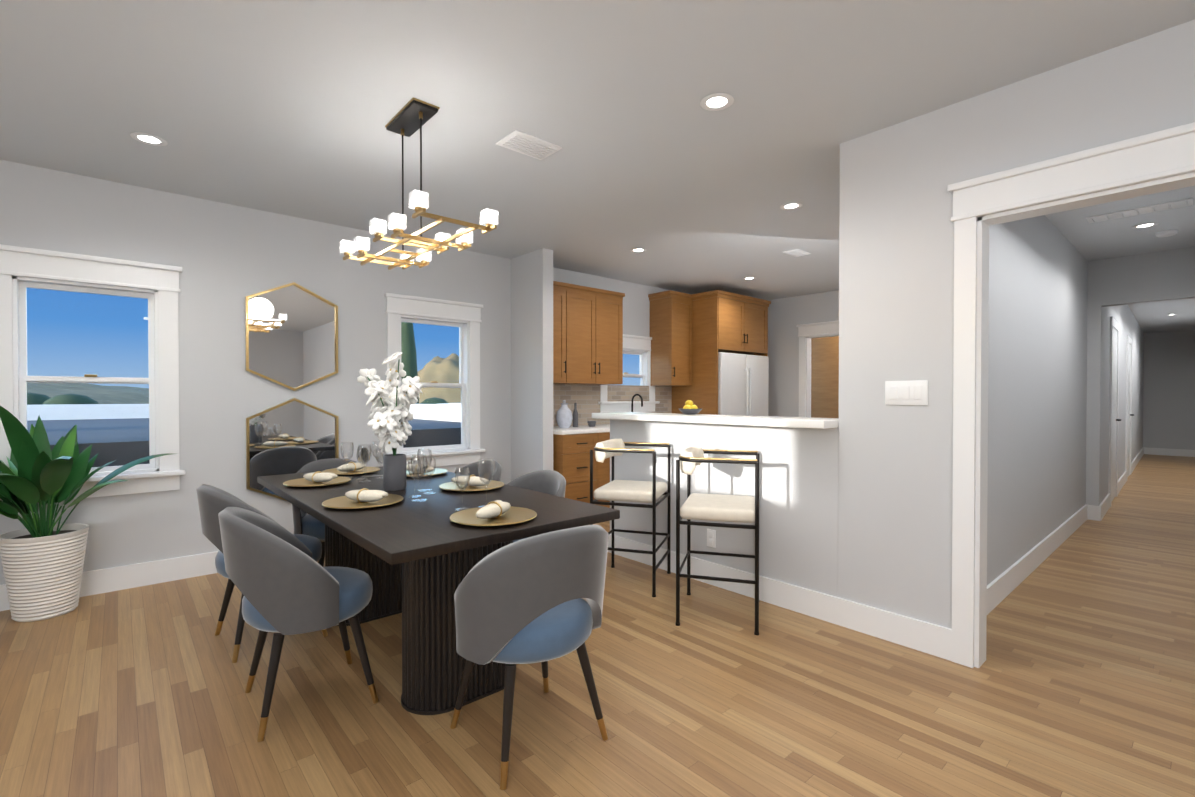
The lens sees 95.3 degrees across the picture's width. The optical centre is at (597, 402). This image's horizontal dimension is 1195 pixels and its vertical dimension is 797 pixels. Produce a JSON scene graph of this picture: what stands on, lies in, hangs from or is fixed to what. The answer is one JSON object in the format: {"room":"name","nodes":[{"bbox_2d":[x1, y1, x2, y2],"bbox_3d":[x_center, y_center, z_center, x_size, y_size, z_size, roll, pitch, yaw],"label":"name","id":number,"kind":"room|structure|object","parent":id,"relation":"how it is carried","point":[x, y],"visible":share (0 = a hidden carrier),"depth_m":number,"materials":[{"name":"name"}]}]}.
{"room":"dining room and kitchen","nodes":[
{"label":"dining room and kitchen","id":0,"kind":"room"},
{"bbox_2d":[0,160,667,584],"bbox_3d":[-1.650,-0.112,4.797,10.240,2.600,0.120,-1,1,-41],"label":"wall","id":1,"kind":"structure","parent":0,"point":[226,258],"depth_m":3.86,"materials":[{"name":"paint"}]},
{"bbox_2d":[19,281,155,472],"bbox_3d":[-3.201,-0.139,3.441,0.624,1.164,0.075,-1,1,-41],"label":"dining room window","id":2,"kind":"structure","parent":1,"relation":"in","point":[24,379],"depth_m":3.43,"materials":[{"name":"clear glass"}]},
{"bbox_2d":[0,244,185,500],"bbox_3d":[-3.173,-0.156,3.409,0.930,1.495,0.190,-1,1,-41],"label":"trim","id":3,"kind":"structure","parent":1,"relation":"attached to","point":[160,282],"depth_m":3.46,"materials":[{"name":"white wood"}]},
{"bbox_2d":[0,551,217,610],"bbox_3d":[-3.106,1.127,3.437,6.000,0.149,0.016,-1,1,-41],"label":"baseboard","id":4,"kind":"structure","parent":1,"relation":"attached to","point":[106,580],"depth_m":3.55,"materials":[{"name":"white wood"}]},
{"bbox_2d":[245,282,337,390],"bbox_3d":[-2.299,-0.495,4.122,0.620,0.820,0.028,-1,1,-41],"label":"mirror","id":5,"kind":"object","parent":1,"relation":"attached to","point":[291,336],"visible":0.94,"depth_m":4.11,"materials":[{"name":"gold metal"}]},
{"bbox_2d":[246,398,338,500],"bbox_3d":[-2.299,0.370,4.131,0.620,0.800,0.028,-1,1,-41],"label":"mirror","id":6,"kind":"object","parent":1,"relation":"attached to","point":[293,436],"visible":0.73,"depth_m":4.10,"materials":[{"name":"gold metal"}]},
{"bbox_2d":[401,318,464,451],"bbox_3d":[-1.497,-0.154,4.941,0.624,1.164,0.075,-1,1,-41],"label":"dining room window","id":7,"kind":"structure","parent":1,"relation":"in","point":[461,384],"depth_m":5.07,"materials":[{"name":"clear glass"}]},
{"bbox_2d":[384,293,484,466],"bbox_3d":[-1.469,-0.171,4.909,0.930,1.495,0.190,-1,1,-41],"label":"trim","id":8,"kind":"structure","parent":1,"relation":"attached to","point":[466,315],"depth_m":5.00,"materials":[{"name":"white wood"}]},
{"bbox_2d":[553,285,572,384],"bbox_3d":[-0.502,-0.667,5.483,0.318,0.955,0.354,-1,1,-41],"label":"upper cabinet","id":9,"kind":"object","parent":1,"relation":"attached to","point":[562,294],"depth_m":5.39,"materials":[{"name":"brown wood"}]},
{"bbox_2d":[573,285,624,384],"bbox_3d":[-0.155,-0.670,5.789,0.838,0.955,0.354,-1,1,-41],"label":"upper cabinet","id":10,"kind":"object","parent":1,"relation":"attached to","point":[597,316],"depth_m":5.69,"materials":[{"name":"brown wood"}]},
{"bbox_2d":[598,334,659,412],"bbox_3d":[0.347,-0.337,6.506,0.970,0.915,0.190,-1,1,-41],"label":"trim","id":11,"kind":"structure","parent":1,"relation":"attached to","point":[634,343],"depth_m":6.56,"materials":[{"name":"white wood"}]},
{"bbox_2d":[623,351,644,385],"bbox_3d":[0.319,-0.320,6.538,0.664,0.584,0.075,-1,1,-41],"label":"kitchen window","id":12,"kind":"structure","parent":1,"relation":"in","point":[641,375],"depth_m":6.72,"materials":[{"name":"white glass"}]},
{"bbox_2d":[649,293,692,388],"bbox_3d":[0.908,-0.745,6.724,0.395,1.085,0.354,-1,1,-41],"label":"upper cabinet","id":13,"kind":"object","parent":1,"relation":"attached to","point":[692,335],"depth_m":6.59,"materials":[{"name":"brown wood"}]},
{"bbox_2d":[693,293,768,356],"bbox_3d":[1.595,-0.963,7.080,1.060,0.656,0.724,-1,1,-41],"label":"upper cabinet","id":14,"kind":"object","parent":1,"relation":"attached to","point":[722,322],"depth_m":6.67,"materials":[{"name":"brown wood"}]},
{"bbox_2d":[0,454,1194,796],"bbox_3d":[4.669,1.237,4.897,19.840,0.100,8.340,-1,1,-41],"label":"floor","id":15,"kind":"structure","parent":0,"point":[1080,682],"depth_m":2.20,"materials":[{"name":"brown wood"}]},
{"bbox_2d":[0,406,171,621],"bbox_3d":[-2.958,0.601,2.971,1.103,1.210,0.843,-1,1,-41],"label":"potted plant","id":16,"kind":"object","parent":15,"relation":"on","point":[42,557],"visible":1,"depth_m":3.00,"materials":[{"name":"green plant"}]},
{"bbox_2d":[196,484,327,662],"bbox_3d":[-1.714,0.804,2.789,0.545,0.813,0.562,-1,1,-44],"label":"dining chair","id":17,"kind":"object","parent":15,"relation":"on","point":[213,502],"visible":0.4,"depth_m":2.56,"materials":[{"name":"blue fabric"}]},
{"bbox_2d":[218,507,378,741],"bbox_3d":[-1.208,0.810,2.214,0.545,0.813,0.562,0,1,-38],"label":"dining chair","id":18,"kind":"object","parent":15,"relation":"on","point":[284,582],"visible":1,"depth_m":1.99,"materials":[{"name":"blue fabric"}]},
{"bbox_2d":[292,458,365,566],"bbox_3d":[-1.684,0.796,3.558,0.562,0.813,0.545,-1,1,-41],"label":"dining chair","id":19,"kind":"object","parent":15,"relation":"on","point":[304,523],"visible":0.25,"depth_m":3.35,"materials":[{"name":"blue fabric"}]},
{"bbox_2d":[257,464,619,714],"bbox_3d":[-0.956,0.826,2.739,0.950,0.765,2.100,-1,1,-41],"label":"dining table","id":20,"kind":"object","parent":15,"relation":"on","point":[416,561],"visible":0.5,"depth_m":2.15,"materials":[{"name":"black wood"}]},
{"bbox_2d":[283,444,371,486],"bbox_3d":[-1.472,0.338,2.973,0.431,0.205,0.330,-1,1,-41],"label":"place setting","id":21,"kind":"object","parent":20,"relation":"on","point":[317,478],"visible":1,"depth_m":2.93,"materials":[{"name":"gold metal"}]},
{"bbox_2d":[322,442,379,477],"bbox_3d":[-1.488,0.334,3.331,0.330,0.205,0.431,-1,1,-41],"label":"place setting","id":22,"kind":"object","parent":20,"relation":"on","point":[350,468],"visible":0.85,"depth_m":3.30,"materials":[{"name":"gold metal"}]},
{"bbox_2d":[322,454,427,508],"bbox_3d":[-0.990,0.343,2.425,0.431,0.205,0.330,-1,1,-41],"label":"place setting","id":23,"kind":"object","parent":20,"relation":"on","point":[361,498],"visible":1,"depth_m":2.38,"materials":[{"name":"gold metal"}]},
{"bbox_2d":[357,352,422,490],"bbox_3d":[-1.035,0.099,2.807,0.382,0.685,0.442,-1,1,-41],"label":"vase","id":24,"kind":"object","parent":20,"relation":"on","point":[390,416],"visible":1,"depth_m":2.71,"materials":[{"name":"grey ceramic"}]},
{"bbox_2d":[372,441,447,478],"bbox_3d":[-1.114,0.335,3.261,0.431,0.205,0.330,-1,1,-41],"label":"place setting","id":25,"kind":"object","parent":20,"relation":"on","point":[438,471],"visible":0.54,"depth_m":3.24,"materials":[{"name":"gold metal"}]},
{"bbox_2d":[417,449,503,493],"bbox_3d":[-0.685,0.340,2.773,0.431,0.205,0.330,-1,1,-41],"label":"place setting","id":26,"kind":"object","parent":20,"relation":"on","point":[475,483],"visible":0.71,"depth_m":2.77,"materials":[{"name":"gold metal"}]},
{"bbox_2d":[450,458,536,525],"bbox_3d":[-0.432,0.346,2.131,0.330,0.205,0.431,-1,1,-41],"label":"place setting","id":27,"kind":"object","parent":20,"relation":"on","point":[497,513],"visible":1,"depth_m":2.09,"materials":[{"name":"gold metal"}]},
{"bbox_2d":[454,460,501,481],"bbox_3d":[-0.890,0.797,3.490,0.545,0.813,0.562,-1,1,-41],"label":"dining chair","id":28,"kind":"object","parent":15,"relation":"on","point":[473,468],"visible":0.04,"depth_m":3.68,"materials":[{"name":"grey fabric"}]},
{"bbox_2d":[450,525,608,789],"bbox_3d":[-0.234,0.812,1.968,0.562,0.813,0.545,0,1,-37],"label":"dining chair","id":29,"kind":"object","parent":15,"relation":"on","point":[535,599],"visible":1,"depth_m":1.76,"materials":[{"name":"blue fabric"}]},
{"bbox_2d":[507,470,565,542],"bbox_3d":[-0.448,0.802,2.987,0.545,0.813,0.562,-1,1,-41],"label":"dining chair","id":30,"kind":"object","parent":15,"relation":"on","point":[552,482],"visible":0.1,"depth_m":3.17,"materials":[{"name":"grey fabric"}]},
{"bbox_2d":[553,433,604,506],"bbox_3d":[-0.345,0.742,5.456,0.498,0.880,0.624,-1,1,-41],"label":"base cabinet","id":31,"kind":"object","parent":15,"relation":"on","point":[571,451],"depth_m":5.18,"materials":[{"name":"brown wood"}]},
{"bbox_2d":[553,425,609,432],"bbox_3d":[0.307,0.276,6.021,2.250,0.039,0.630,-1,1,-41],"label":"countertop","id":32,"kind":"structure","parent":31,"relation":"on","point":[581,428],"depth_m":5.36,"materials":[{"name":"white stone"}]},
{"bbox_2d":[556,400,572,427],"bbox_3d":[-0.332,0.119,5.451,0.170,0.283,0.170,-1,1,-41],"label":"vase","id":33,"kind":"object","parent":32,"relation":"on","point":[564,417],"visible":1,"depth_m":5.40,"materials":[{"name":"ceramic"}]},
{"bbox_2d":[573,403,577,426],"bbox_3d":[-0.228,0.133,5.636,0.060,0.250,0.058,-1,1,-41],"label":"bottle","id":34,"kind":"object","parent":32,"relation":"on","point":[575,420],"depth_m":5.61,"materials":[{"name":"grey glass"}]},
{"bbox_2d":[587,421,595,426],"bbox_3d":[-0.060,0.228,5.718,0.100,0.060,0.097,-1,1,-41],"label":"bowl","id":35,"kind":"object","parent":32,"relation":"on","point":[590,423],"depth_m":5.68,"materials":[{"name":"grey ceramic"}]},
{"bbox_2d":[605,429,609,507],"bbox_3d":[-0.011,0.739,5.750,0.508,0.880,0.624,-1,1,-41],"label":"base cabinet","id":36,"kind":"object","parent":15,"relation":"on","point":[607,431],"depth_m":5.44,"materials":[{"name":"brown wood"}]},
{"bbox_2d":[590,439,670,596],"bbox_3d":[0.231,0.731,3.650,0.436,0.936,0.496,0,1,19],"label":"bar stool","id":37,"kind":"object","parent":15,"relation":"on","point":[613,490],"visible":0.98,"depth_m":3.48,"materials":[{"name":"black metal"}]},
{"bbox_2d":[675,445,758,634],"bbox_3d":[0.699,0.737,3.109,0.436,0.936,0.496,0,1,17],"label":"bar stool","id":38,"kind":"object","parent":15,"relation":"on","point":[724,508],"visible":1,"depth_m":2.93,"materials":[{"name":"black metal"}]},
{"bbox_2d":[718,352,768,415],"bbox_3d":[1.634,0.283,7.049,1.030,1.765,0.781,-1,1,-41],"label":"refrigerator","id":39,"kind":"object","parent":15,"relation":"on","point":[742,384],"visible":0.23,"depth_m":6.73,"materials":[{"name":"metal"}]},
{"bbox_2d":[0,0,1194,332],"bbox_3d":[4.669,-1.463,4.870,19.840,0.100,8.340,-1,1,-41],"label":"ceiling","id":40,"kind":"structure","parent":0,"point":[292,108],"depth_m":2.56,"materials":[{"name":"paint"}]},
{"bbox_2d":[130,132,167,145],"bbox_3d":[-2.367,-1.388,2.874,0.154,0.010,0.154,-1,1,-41],"label":"recessed light","id":41,"kind":"object","parent":40,"relation":"in","point":[149,139],"visible":1,"depth_m":2.87,"materials":[{"name":"white plastic"}]},
{"bbox_2d":[339,98,497,269],"bbox_3d":[-0.907,-1.060,2.657,0.386,0.661,1.030,-1,1,-41],"label":"chandelier","id":42,"kind":"object","parent":40,"relation":"hanging from","point":[412,116],"visible":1,"depth_m":2.57,"materials":[{"name":"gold metal"}]},
{"bbox_2d":[496,130,561,159],"bbox_3d":[-0.371,-1.386,2.952,0.300,0.015,0.200,-1,1,-41],"label":"ceiling vent","id":43,"kind":"object","parent":40,"relation":"in","point":[526,144],"visible":1,"depth_m":2.93,"materials":[{"name":"white metal"}]},
{"bbox_2d":[630,248,645,252],"bbox_3d":[0.379,-1.409,5.051,0.154,0.010,0.154,-1,1,-41],"label":"recessed light","id":44,"kind":"object","parent":40,"relation":"in","point":[637,250],"visible":0.98,"depth_m":5.05,"materials":[{"name":"white plastic"}]},
{"bbox_2d":[700,93,733,110],"bbox_3d":[0.550,-1.384,2.511,0.154,0.010,0.154,-1,1,-41],"label":"recessed light","id":45,"kind":"object","parent":40,"relation":"in","point":[716,101],"visible":1,"depth_m":2.51,"materials":[{"name":"white plastic"}]},
{"bbox_2d":[743,277,755,279],"bbox_3d":[1.746,-1.422,6.254,0.154,0.010,0.154,-1,1,-41],"label":"recessed light","id":46,"kind":"object","parent":40,"relation":"in","point":[748,278],"visible":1,"depth_m":6.27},
{"bbox_2d":[780,202,802,209],"bbox_3d":[1.382,-1.398,3.882,0.154,0.010,0.154,-1,1,-41],"label":"recessed light","id":47,"kind":"object","parent":40,"relation":"in","point":[791,205],"visible":0.98,"depth_m":3.88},
{"bbox_2d":[783,249,810,256],"bbox_3d":[1.888,-1.408,5.154,0.250,0.015,0.150,-1,1,-41],"label":"ceiling vent","id":48,"kind":"object","parent":40,"relation":"in","point":[796,252],"visible":0.98,"depth_m":5.12,"materials":[{"name":"white metal"}]},
{"bbox_2d":[1086,198,1192,222],"bbox_3d":[3.969,-1.396,4.001,0.180,0.015,0.550,-1,1,-41],"label":"ceiling vent","id":49,"kind":"object","parent":40,"relation":"in","point":[1147,209],"visible":0.96,"depth_m":3.97,"materials":[{"name":"white metal"}]},
{"bbox_2d":[1132,222,1158,228],"bbox_3d":[4.350,-1.402,4.324,0.154,0.010,0.154,-1,1,-41],"label":"recessed light","id":50,"kind":"object","parent":40,"relation":"in","point":[1146,225],"visible":0.98,"depth_m":4.33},
{"bbox_2d":[1155,230,1177,236],"bbox_3d":[4.717,-1.394,4.513,0.130,0.030,0.130,-1,1,-41],"label":"smoke detector","id":51,"kind":"object","parent":40,"relation":"attached to","point":[1167,233],"visible":1,"depth_m":4.48,"materials":[{"name":"white plastic"}]},
{"bbox_2d":[768,290,838,416],"bbox_3d":[3.394,-0.132,6.725,0.120,2.600,3.650,-1,1,-41],"label":"wall","id":52,"kind":"structure","parent":0,"point":[786,316],"depth_m":7.49,"materials":[{"name":"paint"}]},
{"bbox_2d":[796,320,838,416],"bbox_3d":[3.082,0.063,7.045,0.168,2.205,1.004,-1,1,-41],"label":"door frame","id":53,"kind":"structure","parent":52,"relation":"attached to","point":[807,333],"depth_m":7.31,"materials":[{"name":"white wood"}]},
{"bbox_2d":[811,336,838,417],"bbox_3d":[3.774,0.049,8.687,0.620,2.200,0.610,-1,1,-41],"label":"door","id":54,"kind":"structure","parent":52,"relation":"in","point":[824,377],"depth_m":8.46,"materials":[{"name":"brown wood"}]},
{"bbox_2d":[511,20,1194,628],"bbox_3d":[1.901,-0.088,2.367,0.120,2.600,8.220,-1,1,-41],"label":"wall","id":55,"kind":"structure","parent":0,"point":[895,324],"depth_m":2.77,"materials":[{"name":"paint"}]},
{"bbox_2d":[707,529,715,547],"bbox_3d":[0.749,0.898,3.588,0.008,0.115,0.070,-1,1,-41],"label":"electrical outlet plate","id":56,"kind":"object","parent":55,"relation":"attached to","point":[711,538],"visible":1,"depth_m":3.58,"materials":[{"name":"white plastic"}]},
{"bbox_2d":[592,412,838,428],"bbox_3d":[0.712,0.111,3.675,0.380,0.044,1.868,-1,1,-41],"label":"countertop","id":57,"kind":"structure","parent":55,"relation":"on","point":[802,422],"depth_m":3.34,"materials":[{"name":"stone"}]},
{"bbox_2d":[679,400,701,413],"bbox_3d":[0.656,0.035,3.844,0.170,0.102,0.170,-1,1,-41],"label":"fruit bowl","id":58,"kind":"object","parent":57,"relation":"on","point":[689,407],"visible":1,"depth_m":3.80,"materials":[{"name":"yellow food"}]},
{"bbox_2d":[607,534,951,660],"bbox_3d":[0.871,1.129,3.446,0.016,0.145,2.391,-1,1,-41],"label":"baseboard","id":59,"kind":"structure","parent":55,"relation":"attached to","point":[922,636],"depth_m":3.02,"materials":[{"name":"white wood"}]},
{"bbox_2d":[885,380,927,404],"bbox_3d":[1.526,-0.046,2.694,0.010,0.120,0.195,-1,1,-41],"label":"switch plate","id":60,"kind":"object","parent":55,"relation":"attached to","point":[915,392],"visible":1,"depth_m":2.69,"materials":[{"name":"white plastic"}]},
{"bbox_2d":[947,122,1194,667],"bbox_3d":[2.028,0.107,2.188,0.168,2.215,1.054,-1,1,-41],"label":"trim","id":61,"kind":"structure","parent":55,"relation":"attached to","point":[1154,162],"depth_m":2.47,"materials":[{"name":"white wood"}]},
{"bbox_2d":[987,215,1087,584],"bbox_3d":[3.288,-0.105,4.121,4.280,2.600,0.120,-1,1,-41],"label":"wall","id":62,"kind":"structure","parent":0,"point":[1037,357],"depth_m":3.88,"materials":[{"name":"paint"}]},
{"bbox_2d":[987,504,1088,614],"bbox_3d":[3.341,1.121,4.089,4.260,0.149,0.016,-1,1,-41],"label":"baseboard","id":63,"kind":"structure","parent":62,"relation":"attached to","point":[1005,584],"depth_m":3.80,"materials":[{"name":"white wood"}]},
{"bbox_2d":[1086,260,1145,505],"bbox_3d":[8.378,-0.151,8.630,9.320,2.600,0.383,-1,1,-41],"label":"wall","id":64,"kind":"structure","parent":0,"point":[1098,318],"depth_m":5.77,"materials":[{"name":"paint"}]},
{"bbox_2d":[1091,494,1109,520],"bbox_3d":[5.359,1.104,5.765,1.016,0.149,0.065,-1,1,-41],"label":"baseboard","id":65,"kind":"structure","parent":64,"relation":"attached to","point":[1097,512],"depth_m":5.46,"materials":[{"name":"white wood"}]},
{"bbox_2d":[1108,317,1133,506],"bbox_3d":[7.104,0.097,7.356,3.700,2.130,0.144,-1,1,-41],"label":"door frame","id":66,"kind":"structure","parent":64,"relation":"attached to","point":[1113,410],"depth_m":6.68,"materials":[{"name":"white wood"}]},
{"bbox_2d":[1118,471,1131,493],"bbox_3d":[7.097,1.087,7.373,1.680,0.149,0.065,-1,1,-41],"label":"baseboard","id":67,"kind":"structure","parent":64,"relation":"attached to","point":[1122,480],"depth_m":7.32,"materials":[{"name":"white wood"}]},
{"bbox_2d":[1131,447,1152,471],"bbox_3d":[10.095,1.059,10.172,4.480,0.149,0.147,-1,1,-41],"label":"baseboard","id":68,"kind":"structure","parent":64,"relation":"attached to","point":[1144,450],"depth_m":10.72,"materials":[{"name":"white wood"}]},
{"bbox_2d":[1098,252,1149,309],"bbox_3d":[5.250,-1.186,5.211,0.120,0.460,0.600,-1,1,-41],"label":"wall","id":69,"kind":"structure","parent":0,"point":[1122,280],"depth_m":5.28,"materials":[{"name":"paint"}]},
{"bbox_2d":[1146,246,1194,449],"bbox_3d":[7.379,-0.129,6.436,13.720,2.600,0.390,-1,1,-41],"label":"wall","id":70,"kind":"structure","parent":0,"point":[1163,387],"depth_m":11.29,"materials":[{"name":"paint"}]},
{"bbox_2d":[1153,448,1194,456],"bbox_3d":[12.056,1.048,11.323,0.016,0.149,0.690,-1,1,-41],"label":"baseboard","id":71,"kind":"structure","parent":70,"relation":"attached to","point":[1156,451],"depth_m":11.35,"materials":[{"name":"white wood"}]},
{"label":"outside","id":72,"kind":"structure","parent":0,"visible":0},
{"bbox_3d":[-82.098,3.014,131.043,350.000,0.200,294.900,-1,1,-41],"label":"ground","id":73,"kind":"structure","parent":72,"visible":0},
{"bbox_2d":[27,353,460,403],"bbox_3d":[-156.809,-5.238,164.383,242.000,15.630,246.000,-1,1,-41],"label":"hill","id":74,"kind":"structure","parent":73,"relation":"on","point":[448,365],"depth_m":147.56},
{"bbox_2d":[27,317,460,466],"bbox_3d":[-16.337,0.246,8.925,19.400,7.800,25.220,-1,1,-41],"label":"roof","id":75,"kind":"structure","parent":73,"relation":"on","point":[94,423],"depth_m":5.58,"materials":[{"name":"grey metal"}]},
{"bbox_2d":[27,322,460,404],"bbox_3d":[-73.885,-2.466,44.761,148.635,12.500,98.515,-1,1,-41],"label":"trees","id":76,"kind":"object","parent":73,"relation":"on","point":[408,356],"depth_m":67.47,"materials":[{"name":"green plant"}]}
]}

